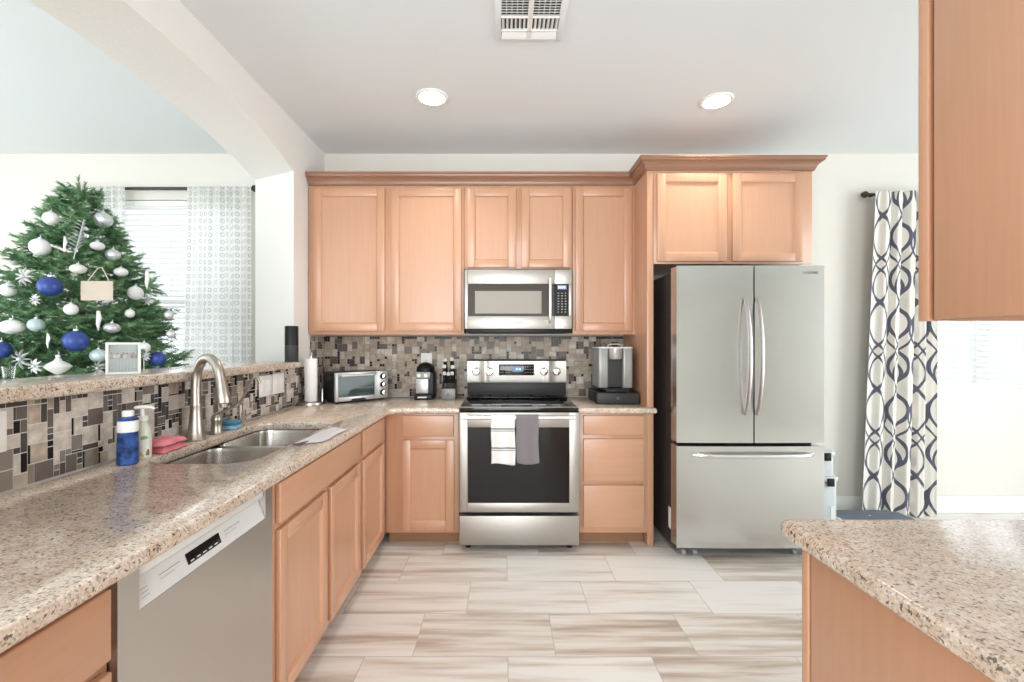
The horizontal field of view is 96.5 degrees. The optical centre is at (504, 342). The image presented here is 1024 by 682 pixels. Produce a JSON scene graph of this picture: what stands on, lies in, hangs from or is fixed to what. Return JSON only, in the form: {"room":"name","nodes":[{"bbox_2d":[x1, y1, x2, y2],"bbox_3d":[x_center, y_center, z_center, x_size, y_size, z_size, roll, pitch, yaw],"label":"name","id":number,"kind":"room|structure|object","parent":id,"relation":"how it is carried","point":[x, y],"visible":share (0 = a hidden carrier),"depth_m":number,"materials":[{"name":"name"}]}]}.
{"room":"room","nodes":[
{"label":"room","id":0,"kind":"room"},
{"bbox_2d":[0,0,324,495],"bbox_3d":[-1.577,-0.076,1.645,0.333,2.820,3.890,0,0,0],"label":"wall","id":1,"kind":"structure","parent":0,"point":[162,43],"depth_m":2.62,"materials":[{"name":"white paint"}]},
{"bbox_2d":[0,410,6,452],"bbox_3d":[-1.397,0.246,1.249,0.008,0.115,0.068,0,0,0],"label":"outlet plate","id":2,"kind":"object","parent":1,"relation":"attached to","point":[3,414],"visible":1,"depth_m":1.27,"materials":[{"name":"white plastic"}]},
{"bbox_2d":[0,361,300,403],"bbox_3d":[-1.525,0.144,2.002,0.330,0.044,2.099,0,0,0],"label":"bar","id":3,"kind":"object","parent":1,"relation":"on","point":[31,388],"visible":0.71,"depth_m":1.62,"materials":[{"name":"beige stone"}]},
{"bbox_2d":[1,366,15,378],"bbox_3d":[-1.692,0.101,1.560,0.037,0.042,0.037,0,0,0],"label":"drinking glass","id":4,"kind":"object","parent":3,"relation":"on","point":[2,367],"visible":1,"depth_m":1.56,"materials":[{"name":"clear glass"}]},
{"bbox_2d":[105,342,140,374],"bbox_3d":[-1.496,0.059,1.803,0.116,0.123,0.105,0,0,-40],"label":"picture frame","id":5,"kind":"object","parent":3,"relation":"on","point":[113,366],"visible":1,"depth_m":1.78,"materials":[{"name":"white plastic"}]},
{"bbox_2d":[285,326,298,361],"bbox_3d":[-1.396,0.005,3.000,0.083,0.234,0.083,0,0,0],"label":"smart speaker","id":6,"kind":"object","parent":3,"relation":"on","point":[291,332],"visible":1,"depth_m":2.96},
{"bbox_2d":[0,335,324,492],"bbox_3d":[-1.405,0.180,2.265,0.007,0.476,2.625,0,0,0],"label":"backsplash","id":7,"kind":"structure","parent":1,"relation":"attached to","point":[47,438],"depth_m":1.59,"materials":[{"name":"tile"}]},
{"bbox_2d":[259,375,271,397],"bbox_3d":[-1.397,0.251,2.675,0.009,0.123,0.139,0,0,0],"label":"switch plate","id":8,"kind":"object","parent":1,"relation":"attached to","point":[265,388],"visible":1,"depth_m":2.67,"materials":[{"name":"white plastic"}]},
{"bbox_2d":[272,373,283,394],"bbox_3d":[-1.397,0.251,2.828,0.009,0.123,0.144,0,0,0],"label":"switch plate","id":9,"kind":"object","parent":1,"relation":"attached to","point":[277,379],"visible":1,"depth_m":2.81,"materials":[{"name":"white plastic"}]},
{"bbox_2d":[0,0,917,153],"bbox_3d":[0.000,-1.526,0.025,10.400,0.080,7.450,0,0,0],"label":"ceiling","id":10,"kind":"structure","parent":0,"point":[622,76],"depth_m":2.57,"materials":[{"name":"white paint"}]},
{"bbox_2d":[415,88,447,105],"bbox_3d":[-0.437,-1.480,2.760,0.196,0.010,0.196,0,0,0],"label":"recessed light","id":11,"kind":"object","parent":10,"relation":"in","point":[426,96],"visible":1,"depth_m":2.75,"materials":[{"name":"white paint"}]},
{"bbox_2d":[495,0,568,40],"bbox_3d":[0.118,-1.478,2.070,0.320,0.014,0.320,0,0,0],"label":"ceiling vent","id":12,"kind":"object","parent":10,"relation":"in","point":[515,20],"visible":1,"depth_m":2.09,"materials":[{"name":"white metal"}]},
{"bbox_2d":[699,92,733,109],"bbox_3d":[1.300,-1.480,2.800,0.196,0.010,0.196,0,0,0],"label":"recessed light","id":13,"kind":"object","parent":10,"relation":"in","point":[718,100],"visible":1,"depth_m":2.79,"materials":[{"name":"white glass"}]},
{"bbox_2d":[0,154,1023,495],"bbox_3d":[0.000,-0.076,3.660,10.400,2.820,0.140,0,0,0],"label":"wall","id":14,"kind":"structure","parent":0,"point":[980,433],"depth_m":3.59,"materials":[{"name":"white paint"}]},
{"bbox_2d":[125,208,186,304],"bbox_3d":[-2.625,-0.296,3.651,1.188,1.658,0.119,0,0,0],"label":"window","id":15,"kind":"structure","parent":14,"relation":"in","point":[126,211],"depth_m":3.69,"materials":[{"name":"white paint"}]},
{"bbox_2d":[125,201,186,365],"bbox_3d":[-2.625,-0.301,3.625,1.166,1.641,0.050,0,0,0],"label":"blind","id":16,"kind":"object","parent":15,"relation":"attached to","point":[128,204],"visible":0.16,"depth_m":3.62,"materials":[{"name":"white paint"}]},
{"bbox_2d":[68,185,254,191],"bbox_3d":[-2.644,-1.197,3.551,1.475,0.051,0.075,0,0,0],"label":"curtain rod","id":17,"kind":"object","parent":14,"relation":"attached to","point":[253,186],"visible":0.32,"depth_m":3.53,"materials":[{"name":"brown metal"}]},
{"bbox_2d":[69,186,124,341],"bbox_3d":[-3.118,0.060,3.488,0.437,2.507,0.051,0,0,0],"label":"sheer curtain","id":18,"kind":"object","parent":17,"relation":"hanging from","point":[115,199],"visible":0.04,"depth_m":3.48,"materials":[{"name":"white fabric"}]},
{"bbox_2d":[183,186,252,365],"bbox_3d":[-2.195,0.060,3.487,0.560,2.507,0.049,0,0,0],"label":"sheer curtain","id":19,"kind":"object","parent":17,"relation":"hanging from","point":[218,264],"visible":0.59,"depth_m":3.48,"materials":[{"name":"white fabric"}]},
{"bbox_2d":[309,186,466,334],"bbox_3d":[-0.847,-0.595,3.426,1.116,1.068,0.323,0,0,0],"label":"upper cabinet","id":20,"kind":"object","parent":14,"relation":"attached to","point":[384,260],"visible":1,"depth_m":3.28,"materials":[{"name":"brown wood"}]},
{"bbox_2d":[421,353,431,363],"bbox_3d":[-0.610,0.161,3.577,0.086,0.164,0.008,0,0,0],"label":"outlet plate","id":21,"kind":"object","parent":14,"relation":"attached to","point":[425,357],"visible":0.45,"depth_m":3.58,"materials":[{"name":"white plastic"}]},
{"bbox_2d":[325,336,623,395],"bbox_3d":[-0.235,0.180,3.585,2.346,0.476,0.007,0,0,0],"label":"backsplash","id":22,"kind":"structure","parent":14,"relation":"attached to","point":[400,356],"depth_m":3.58,"materials":[{"name":"tile"}]},
{"bbox_2d":[464,186,571,268],"bbox_3d":[0.101,-0.831,3.426,0.776,0.597,0.323,0,0,0],"label":"upper cabinet","id":23,"kind":"object","parent":14,"relation":"attached to","point":[506,227],"visible":0.99,"depth_m":3.28,"materials":[{"name":"brown wood"}]},
{"bbox_2d":[465,269,571,333],"bbox_3d":[0.098,-0.299,3.372,0.755,0.457,0.416,0,0,0],"label":"microwave","id":24,"kind":"object","parent":23,"relation":"attached to","point":[497,301],"visible":1,"depth_m":3.21,"materials":[{"name":"grey metal"}]},
{"bbox_2d":[466,269,570,269],"bbox_3d":[0.099,-0.316,3.420,0.750,0.425,0.320,0,0,0],"label":"oven","id":25,"kind":"object","parent":24,"relation":"in","point":[466,269],"depth_m":3.26,"materials":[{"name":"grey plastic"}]},
{"bbox_2d":[567,186,632,334],"bbox_3d":[0.708,-0.595,3.426,0.434,1.068,0.323,0,0,0],"label":"upper cabinet","id":26,"kind":"object","parent":14,"relation":"attached to","point":[602,216],"visible":1,"depth_m":3.28,"materials":[{"name":"brown wood"}]},
{"bbox_2d":[653,171,811,274],"bbox_3d":[1.500,-0.824,3.284,1.041,0.610,0.608,0,0,0],"label":"upper cabinet","id":27,"kind":"object","parent":14,"relation":"attached to","point":[701,218],"visible":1,"depth_m":2.99,"materials":[{"name":"brown wood"}]},
{"bbox_2d":[305,155,827,185],"bbox_3d":[0.338,-1.171,3.264,3.486,0.080,0.647,0,0,0],"label":"crown molding","id":28,"kind":"structure","parent":27,"relation":"attached to","point":[644,163],"depth_m":3.23,"materials":[{"name":"brown wood"}]},
{"bbox_2d":[861,191,874,197],"bbox_3d":[3.683,-1.150,3.551,1.830,0.051,0.075,0,0,0],"label":"curtain rod","id":29,"kind":"object","parent":14,"relation":"attached to","point":[864,194],"visible":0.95,"depth_m":3.53,"materials":[{"name":"brown metal"}]},
{"bbox_2d":[862,190,937,517],"bbox_3d":[2.996,0.083,3.479,0.582,2.478,0.066,0,0,0],"label":"curtain","id":30,"kind":"object","parent":29,"relation":"hanging from","point":[900,454],"visible":0.93,"depth_m":3.47,"materials":[{"name":"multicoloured fabric"}]},
{"bbox_2d":[836,496,1023,512],"bbox_3d":[3.500,1.266,3.583,2.880,0.134,0.013,0,0,0],"label":"baseboard","id":31,"kind":"structure","parent":14,"relation":"attached to","point":[945,504],"depth_m":3.58,"materials":[{"name":"white paint"}]},
{"bbox_2d":[937,321,1023,389],"bbox_3d":[3.835,-0.308,3.651,1.228,1.354,0.119,0,0,0],"label":"window","id":32,"kind":"structure","parent":14,"relation":"in","point":[939,382],"depth_m":3.69,"materials":[{"name":"white paint"}]},
{"bbox_2d":[937,323,1023,387],"bbox_3d":[3.835,-0.314,3.625,1.206,1.336,0.050,0,0,0],"label":"blind","id":33,"kind":"object","parent":32,"relation":"attached to","point":[939,324],"visible":0.2,"depth_m":3.62,"materials":[{"name":"white paint"}]},
{"bbox_2d":[294,513,1023,681],"bbox_3d":[0.000,1.374,0.025,10.400,0.080,7.450,0,0,0],"label":"floor","id":34,"kind":"structure","parent":0,"point":[418,611],"depth_m":2.25,"materials":[{"name":"beige tile"}]},
{"bbox_2d":[0,588,111,681],"bbox_3d":[-1.065,0.896,0.531,0.620,0.873,0.722,0,0,0],"label":"base cabinet","id":35,"kind":"object","parent":34,"relation":"on","point":[75,646],"visible":0.7,"depth_m":0.80,"materials":[{"name":"brown wood"}]},
{"bbox_2d":[0,175,194,379],"bbox_3d":[-2.466,0.169,2.666,1.400,2.328,1.456,0,0,15],"label":"tree","id":36,"kind":"object","parent":34,"relation":"on","point":[141,327],"visible":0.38,"depth_m":2.53,"materials":[{"name":"green plant"}]},
{"bbox_2d":[0,338,12,357],"bbox_3d":[-2.406,0.024,2.185,0.080,0.099,0.080,0,0,0],"label":"ornament","id":37,"kind":"object","parent":36,"relation":"hanging from","point":[6,349],"visible":1,"depth_m":2.18,"materials":[{"name":"blue"}]},
{"bbox_2d":[0,280,17,296],"bbox_3d":[-2.503,-0.275,2.305,0.068,0.084,0.068,0,0,0],"label":"ornament","id":38,"kind":"object","parent":36,"relation":"hanging from","point":[6,291],"visible":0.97,"depth_m":2.29,"materials":[{"name":"white plastic"}]},
{"bbox_2d":[0,315,26,333],"bbox_3d":[-2.397,-0.089,2.225,0.098,0.094,0.098,0,0,0],"label":"ornament","id":39,"kind":"object","parent":36,"relation":"hanging from","point":[7,326],"visible":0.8,"depth_m":2.20,"materials":[{"name":"white"}]},
{"bbox_2d":[11,349,29,368],"bbox_3d":[-2.295,0.076,2.166,0.095,0.097,0.027,0,0,0],"label":"ornament","id":40,"kind":"object","parent":36,"relation":"hanging from","point":[21,358],"visible":0.99,"depth_m":2.16,"materials":[{"name":"silver metal"}]},
{"bbox_2d":[15,267,33,285],"bbox_3d":[-2.427,-0.336,2.306,0.093,0.094,0.027,0,0,0],"label":"ornament","id":41,"kind":"object","parent":36,"relation":"attached to","point":[24,274],"visible":1,"depth_m":2.30,"materials":[{"name":"white plastic"}]},
{"bbox_2d":[28,359,40,373],"bbox_3d":[-2.239,0.111,2.177,0.072,0.073,0.023,0,0,0],"label":"ornament","id":42,"kind":"object","parent":36,"relation":"hanging from","point":[35,363],"visible":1,"depth_m":2.17,"materials":[{"name":"white plastic"}]},
{"bbox_2d":[26,315,44,331],"bbox_3d":[-2.300,-0.096,2.245,0.066,0.082,0.066,0,0,0],"label":"ornament","id":43,"kind":"object","parent":36,"relation":"hanging from","point":[35,324],"visible":0.98,"depth_m":2.23,"materials":[{"name":"grey"}]},
{"bbox_2d":[28,235,51,255],"bbox_3d":[-2.433,-0.513,2.395,0.088,0.109,0.088,0,0,0],"label":"ornament","id":44,"kind":"object","parent":36,"relation":"hanging from","point":[39,246],"visible":1,"depth_m":2.37,"materials":[{"name":"white ceramic"}]},
{"bbox_2d":[36,272,63,295],"bbox_3d":[-2.311,-0.299,2.325,0.101,0.124,0.101,0,0,0],"label":"ornament","id":45,"kind":"object","parent":36,"relation":"hanging from","point":[49,285],"visible":1,"depth_m":2.30,"materials":[{"name":"blue plastic"}]},
{"bbox_2d":[41,209,59,224],"bbox_3d":[-2.455,-0.683,2.475,0.073,0.090,0.073,0,0,0],"label":"ornament","id":46,"kind":"object","parent":36,"relation":"attached to","point":[50,217],"visible":0.98,"depth_m":2.45,"materials":[{"name":"white plastic"}]},
{"bbox_2d":[43,351,72,374],"bbox_3d":[-2.173,0.097,2.225,0.106,0.114,0.106,0,0,0],"label":"ornament","id":47,"kind":"object","parent":36,"relation":"hanging from","point":[57,366],"visible":1,"depth_m":2.20,"materials":[{"name":"white ceramic"}]},
{"bbox_2d":[63,301,78,314],"bbox_3d":[-2.214,-0.179,2.335,0.060,0.074,0.060,0,0,0],"label":"ornament","id":48,"kind":"object","parent":36,"relation":"hanging from","point":[69,309],"visible":1,"depth_m":2.32,"materials":[{"name":"white plastic"}]},
{"bbox_2d":[61,326,89,350],"bbox_3d":[-2.152,-0.022,2.295,0.106,0.130,0.106,0,0,0],"label":"ornament","id":49,"kind":"object","parent":36,"relation":"hanging from","point":[75,340],"visible":1,"depth_m":2.27,"materials":[{"name":"blue"}]},
{"bbox_2d":[65,219,85,258],"bbox_3d":[-2.244,-0.546,2.397,0.127,0.206,0.025,0,0,10],"label":"ornament","id":50,"kind":"object","parent":36,"relation":"attached to","point":[79,239],"visible":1,"depth_m":2.40,"materials":[{"name":"silver metal"}]},
{"bbox_2d":[69,261,86,273],"bbox_3d":[-2.253,-0.399,2.415,0.071,0.068,0.071,0,0,0],"label":"ornament","id":51,"kind":"object","parent":36,"relation":"hanging from","point":[76,268],"visible":1,"depth_m":2.40,"materials":[{"name":"white"}]},
{"bbox_2d":[81,267,112,300],"bbox_3d":[-2.103,-0.307,2.366,0.165,0.174,0.016,0,0,0],"label":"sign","id":52,"kind":"object","parent":36,"relation":"hanging from","point":[90,290],"visible":1,"depth_m":2.36,"materials":[{"name":"beige wood"}]},
{"bbox_2d":[89,347,104,361],"bbox_3d":[-2.083,0.056,2.345,0.069,0.085,0.069,0,0,-22],"label":"ornament","id":53,"kind":"object","parent":36,"relation":"hanging from","point":[96,355],"visible":0.86,"depth_m":2.32,"materials":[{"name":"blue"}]},
{"bbox_2d":[90,241,104,249],"bbox_3d":[-2.248,-0.544,2.525,0.065,0.062,0.065,0,0,0],"label":"ornament","id":54,"kind":"object","parent":36,"relation":"hanging from","point":[97,245],"visible":1,"depth_m":2.51,"materials":[{"name":"white"}]},
{"bbox_2d":[91,361,104,372],"bbox_3d":[-2.059,0.128,2.317,0.076,0.078,0.024,0,0,0],"label":"ornament","id":55,"kind":"object","parent":36,"relation":"hanging from","point":[98,368],"visible":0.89,"depth_m":2.31,"materials":[{"name":"silver metal"}]},
{"bbox_2d":[96,311,101,330],"bbox_3d":[-2.125,-0.116,2.395,0.024,0.106,0.022,0,0,23],"label":"ornament","id":56,"kind":"object","parent":36,"relation":"hanging from","point":[98,313],"visible":1,"depth_m":2.39,"materials":[{"name":"white"}]},
{"bbox_2d":[92,209,113,227],"bbox_3d":[-2.305,-0.717,2.625,0.087,0.107,0.087,0,0,22],"label":"ornament","id":57,"kind":"object","parent":36,"relation":"hanging from","point":[101,217],"visible":0.95,"depth_m":2.60,"materials":[{"name":"silver metal"}]},
{"bbox_2d":[103,320,120,332],"bbox_3d":[-2.082,-0.088,2.425,0.076,0.072,0.076,0,0,0],"label":"ornament","id":58,"kind":"object","parent":36,"relation":"hanging from","point":[111,327],"visible":1,"depth_m":2.40,"materials":[{"name":"silver metal"}]},
{"bbox_2d":[105,247,120,260],"bbox_3d":[-2.205,-0.504,2.575,0.066,0.082,0.066,0,0,22],"label":"ornament","id":59,"kind":"object","parent":36,"relation":"hanging from","point":[111,254],"visible":1,"depth_m":2.56,"materials":[{"name":"silver metal"}]},
{"bbox_2d":[113,265,128,275],"bbox_3d":[-2.168,-0.409,2.585,0.066,0.064,0.066,0,0,0],"label":"ornament","id":60,"kind":"object","parent":36,"relation":"hanging from","point":[120,271],"visible":1,"depth_m":2.57,"materials":[{"name":"white ceramic"}]},
{"bbox_2d":[125,309,134,317],"bbox_3d":[-2.076,-0.169,2.535,0.047,0.058,0.047,0,0,0],"label":"ornament","id":61,"kind":"object","parent":36,"relation":"hanging from","point":[129,313],"visible":1,"depth_m":2.52,"materials":[{"name":"white plastic"}]},
{"bbox_2d":[127,283,143,299],"bbox_3d":[-2.118,-0.296,2.625,0.077,0.095,0.077,0,0,0],"label":"ornament","id":62,"kind":"object","parent":36,"relation":"hanging from","point":[135,292],"visible":1,"depth_m":2.60,"materials":[{"name":"white"}]},
{"bbox_2d":[149,348,166,365],"bbox_3d":[-1.974,0.081,2.605,0.086,0.106,0.086,0,0,0],"label":"ornament","id":63,"kind":"object","parent":36,"relation":"hanging from","point":[159,358],"visible":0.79,"depth_m":2.58,"materials":[{"name":"blue"}]},
{"bbox_2d":[107,486,272,681],"bbox_3d":[-1.042,0.897,1.194,0.570,0.864,0.598,0,0,0],"label":"dishwasher","id":64,"kind":"object","parent":34,"relation":"on","point":[201,610],"visible":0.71,"depth_m":1.16,"materials":[{"name":"grey metal"}]},
{"bbox_2d":[205,433,360,681],"bbox_3d":[-1.065,0.896,1.972,0.620,0.873,0.950,0,0,0],"label":"base cabinet","id":65,"kind":"object","parent":34,"relation":"on","point":[317,507],"visible":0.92,"depth_m":1.81,"materials":[{"name":"brown wood"}]},
{"bbox_2d":[0,397,465,653],"bbox_3d":[-0.845,0.439,1.870,1.108,0.038,3.420,0,0,0],"label":"countertop","id":66,"kind":"structure","parent":65,"relation":"on","point":[64,541],"depth_m":1.16,"materials":[{"name":"beige stone"}]},
{"bbox_2d":[116,410,139,465],"bbox_3d":[-1.305,0.326,1.585,0.063,0.186,0.063,0,0,0],"label":"soap bottle","id":67,"kind":"object","parent":66,"relation":"on","point":[127,445],"visible":1,"depth_m":1.56,"materials":[{"name":"blue plastic"}]},
{"bbox_2d":[134,405,155,459],"bbox_3d":[-1.310,0.323,1.658,0.065,0.194,0.056,0,0,27],"label":"soap dispenser","id":68,"kind":"object","parent":66,"relation":"on","point":[145,431],"visible":0.85,"depth_m":1.65,"materials":[{"name":"white plastic"}]},
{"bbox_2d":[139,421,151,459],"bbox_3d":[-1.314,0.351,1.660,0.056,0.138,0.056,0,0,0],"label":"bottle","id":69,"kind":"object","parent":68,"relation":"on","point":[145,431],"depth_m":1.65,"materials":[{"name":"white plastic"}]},
{"bbox_2d":[152,435,188,453],"bbox_3d":[-1.334,0.394,1.798,0.103,0.052,0.158,0,0,-5],"label":"cloth","id":70,"kind":"object","parent":66,"relation":"on","point":[165,444],"visible":0.83,"depth_m":1.76,"materials":[{"name":"pink fabric"}]},
{"bbox_2d":[186,353,231,441],"bbox_3d":[-1.257,0.232,1.949,0.252,0.376,0.082,0,0,21],"label":"faucet","id":71,"kind":"object","parent":66,"relation":"on","point":[195,432],"visible":0.99,"depth_m":1.95,"materials":[{"name":"silver metal"}]},
{"bbox_2d":[209,403,238,434],"bbox_3d":[-1.302,0.349,2.120,0.122,0.140,0.058,0,0,0],"label":"mixer tap","id":72,"kind":"object","parent":66,"relation":"on","point":[216,420],"visible":1,"depth_m":2.10,"materials":[{"name":"silver metal"}]},
{"bbox_2d":[223,420,241,429],"bbox_3d":[-1.332,0.398,2.225,0.082,0.042,0.058,0,0,0],"label":"sponge","id":73,"kind":"object","parent":66,"relation":"on","point":[227,424],"visible":0.73,"depth_m":2.20,"materials":[{"name":"blue plastic"}]},
{"bbox_2d":[166,430,318,463],"bbox_3d":[-1.088,0.561,2.005,0.410,0.205,0.838,0,0,0],"label":"sink","id":74,"kind":"object","parent":66,"relation":"in","point":[258,444],"visible":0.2,"depth_m":1.99,"materials":[{"name":"silver metal"}]},
{"bbox_2d":[239,376,260,425],"bbox_3d":[-1.296,0.294,2.320,0.122,0.250,0.034,0,0,0],"label":"water tap","id":75,"kind":"object","parent":66,"relation":"on","point":[255,377],"visible":0.94,"depth_m":2.31,"materials":[{"name":"silver metal"}]},
{"bbox_2d":[296,352,324,405],"bbox_3d":[-1.324,0.242,3.130,0.186,0.356,0.186,0,0,0],"label":"paper towel holder","id":76,"kind":"object","parent":66,"relation":"on","point":[318,402],"visible":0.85,"depth_m":3.07,"materials":[{"name":"silver metal"}]},
{"bbox_2d":[304,358,316,401],"bbox_3d":[-1.324,0.252,3.130,0.082,0.292,0.082,0,0,0],"label":"paper towel roll","id":77,"kind":"object","parent":76,"relation":"on","point":[310,365],"visible":0.99,"depth_m":3.10,"materials":[{"name":"white paper"}]},
{"bbox_2d":[291,427,346,445],"bbox_3d":[-0.811,0.413,2.058,0.110,0.012,0.410,0,0,2],"label":"dish towel","id":78,"kind":"object","parent":66,"relation":"on","point":[322,436],"visible":1,"depth_m":2.00,"materials":[{"name":"grey fabric"}]},
{"bbox_2d":[323,369,387,403],"bbox_3d":[-1.070,0.312,3.323,0.406,0.214,0.234,0,0,-45],"label":"toaster oven","id":79,"kind":"object","parent":66,"relation":"on","point":[353,385],"visible":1,"depth_m":3.24,"materials":[{"name":"silver metal"}]},
{"bbox_2d":[414,362,436,399],"bbox_3d":[-0.596,0.282,3.457,0.145,0.274,0.176,0,0,0],"label":"coffee machine","id":80,"kind":"object","parent":66,"relation":"on","point":[426,376],"visible":1,"depth_m":3.40,"materials":[{"name":"black plastic"}]},
{"bbox_2d":[414,394,431,399],"bbox_3d":[-0.600,0.401,3.390,0.130,0.037,0.043,0,0,0],"label":"drip tray","id":81,"kind":"object","parent":80,"relation":"on","point":[417,396],"depth_m":3.37,"materials":[{"name":"white"}]},
{"bbox_2d":[441,379,456,399],"bbox_3d":[-0.412,0.346,3.423,0.104,0.146,0.135,0,0,0],"label":"knife block","id":82,"kind":"object","parent":66,"relation":"on","point":[448,392],"visible":0.95,"depth_m":3.36,"materials":[{"name":"grey metal"}]},
{"bbox_2d":[359,416,385,570],"bbox_3d":[-1.065,0.896,2.758,0.620,0.873,0.622,0,0,0],"label":"base cabinet","id":83,"kind":"object","parent":34,"relation":"on","point":[373,438],"visible":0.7,"depth_m":2.66,"materials":[{"name":"brown wood"}]},
{"bbox_2d":[386,412,460,540],"bbox_3d":[-0.535,0.896,3.260,0.478,0.873,0.580,0,0,0],"label":"base cabinet","id":84,"kind":"object","parent":34,"relation":"on","point":[422,450],"visible":0.89,"depth_m":2.98,"materials":[{"name":"brown wood"}]},
{"bbox_2d":[459,359,578,547],"bbox_3d":[0.095,0.730,3.207,0.763,1.207,0.726,0,0,0],"label":"range","id":85,"kind":"object","parent":34,"relation":"on","point":[500,504],"visible":0.99,"depth_m":2.91,"materials":[{"name":"grey metal"}]},
{"bbox_2d":[491,415,514,464],"bbox_3d":[-0.007,0.603,2.852,0.153,0.311,0.045,0,0,0],"label":"hand towel","id":86,"kind":"object","parent":85,"relation":"hanging from","point":[502,426],"visible":1,"depth_m":2.83,"materials":[{"name":"white fabric"}]},
{"bbox_2d":[459,411,578,512],"bbox_3d":[0.095,0.873,3.197,0.763,0.863,0.706,0,0,0],"label":"oven","id":87,"kind":"object","parent":85,"relation":"in","point":[550,485],"depth_m":2.91,"materials":[{"name":"silver glass"}]},
{"bbox_2d":[460,396,578,410],"bbox_3d":[0.095,0.422,3.211,0.763,0.032,0.579,0,0,0],"label":"cooktop","id":88,"kind":"object","parent":85,"relation":"in","point":[472,403],"depth_m":3.12,"materials":[{"name":"black glass"}]},
{"bbox_2d":[516,415,538,464],"bbox_3d":[0.144,0.601,2.852,0.148,0.308,0.046,0,0,0],"label":"hand towel","id":89,"kind":"object","parent":85,"relation":"hanging from","point":[527,426],"visible":1,"depth_m":2.83,"materials":[{"name":"grey fabric"}]},
{"bbox_2d":[577,413,646,540],"bbox_3d":[0.708,0.896,3.260,0.453,0.873,0.580,0,0,0],"label":"base cabinet","id":90,"kind":"object","parent":34,"relation":"on","point":[612,447],"visible":0.88,"depth_m":2.97,"materials":[{"name":"brown wood"}]},
{"bbox_2d":[568,397,656,413],"bbox_3d":[0.733,0.439,3.264,0.505,0.038,0.632,0,0,0],"label":"countertop","id":91,"kind":"structure","parent":90,"relation":"on","point":[585,405],"depth_m":2.96,"materials":[{"name":"beige stone"}]},
{"bbox_2d":[588,388,638,403],"bbox_3d":[0.778,0.379,3.277,0.293,0.080,0.325,0,0,0],"label":"box","id":92,"kind":"object","parent":91,"relation":"on","point":[596,395],"visible":0.94,"depth_m":3.12,"materials":[{"name":"black plastic"}]},
{"bbox_2d":[592,343,632,392],"bbox_3d":[0.772,0.170,3.270,0.242,0.334,0.340,0,0,0],"label":"pod coffee maker","id":93,"kind":"object","parent":92,"relation":"on","point":[612,367],"visible":1,"depth_m":3.17,"materials":[{"name":"grey plastic"}]},
{"bbox_2d":[600,387,629,392],"bbox_3d":[0.772,0.325,3.200,0.168,0.026,0.200,0,0,0],"label":"drip tray","id":94,"kind":"object","parent":93,"relation":"on","point":[606,389],"depth_m":3.10,"materials":[{"name":"black plastic"}]},
{"bbox_2d":[624,171,652,545],"bbox_3d":[0.947,0.102,3.294,0.043,2.461,0.589,0,0,-2],"label":"panel","id":95,"kind":"object","parent":34,"relation":"on","point":[641,340],"visible":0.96,"depth_m":3.06,"materials":[{"name":"brown wood"}]},
{"bbox_2d":[653,266,823,554],"bbox_3d":[1.512,0.429,3.138,0.908,1.808,0.835,0,0,0],"label":"refrigerator","id":96,"kind":"object","parent":34,"relation":"on","point":[738,351],"visible":0.97,"depth_m":2.80,"materials":[{"name":"grey metal"}]},
{"bbox_2d":[824,475,837,519],"bbox_3d":[2.183,1.133,3.313,0.301,0.399,0.310,0,0,0],"label":"storage bin","id":97,"kind":"object","parent":34,"relation":"on","point":[829,481],"visible":0.27,"depth_m":3.18,"materials":[{"name":"white plastic"}]},
{"bbox_2d":[824,448,834,475],"bbox_3d":[2.175,0.846,3.313,0.286,0.173,0.290,0,0,0],"label":"storage bin","id":98,"kind":"object","parent":97,"relation":"on","point":[828,454],"visible":0.29,"depth_m":3.19,"materials":[{"name":"white plastic"}]},
{"bbox_2d":[824,456,832,475],"bbox_3d":[2.175,0.861,3.320,0.270,0.143,0.260,0,0,0],"label":"tub","id":99,"kind":"object","parent":98,"relation":"in","point":[828,460],"depth_m":3.19,"materials":[{"name":"white plastic"}]},
{"bbox_2d":[836,510,914,519],"bbox_3d":[2.635,1.289,3.105,0.532,0.087,0.612,0,0,0],"label":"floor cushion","id":100,"kind":"object","parent":34,"relation":"on","point":[840,514],"visible":0.22,"depth_m":3.30,"materials":[{"name":"blue fabric"}]},
{"bbox_2d":[802,549,993,681],"bbox_3d":[0.990,0.897,-0.028,0.620,0.870,2.145,0,0,0],"label":"base cabinet","id":101,"kind":"object","parent":34,"relation":"on","point":[848,635],"visible":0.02,"depth_m":0.88,"materials":[{"name":"brown wood"}]},
{"bbox_2d":[781,520,1023,681],"bbox_3d":[0.982,0.440,-0.050,0.656,0.040,2.300,0,0,0],"label":"countertop","id":102,"kind":"structure","parent":101,"relation":"on","point":[960,583],"depth_m":0.84,"materials":[{"name":"beige stone"}]},
{"bbox_3d":[1.380,-0.076,-0.080,0.120,2.820,2.340,0,0,0],"label":"wall","id":103,"kind":"structure","parent":0,"visible":0},
{"bbox_2d":[918,0,1023,320],"bbox_3d":[1.157,-0.591,0.250,0.321,1.077,1.700,0,0,0],"label":"upper cabinet","id":104,"kind":"object","parent":103,"relation":"attached to","point":[971,52],"visible":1,"depth_m":0.98,"materials":[{"name":"brown wood"}]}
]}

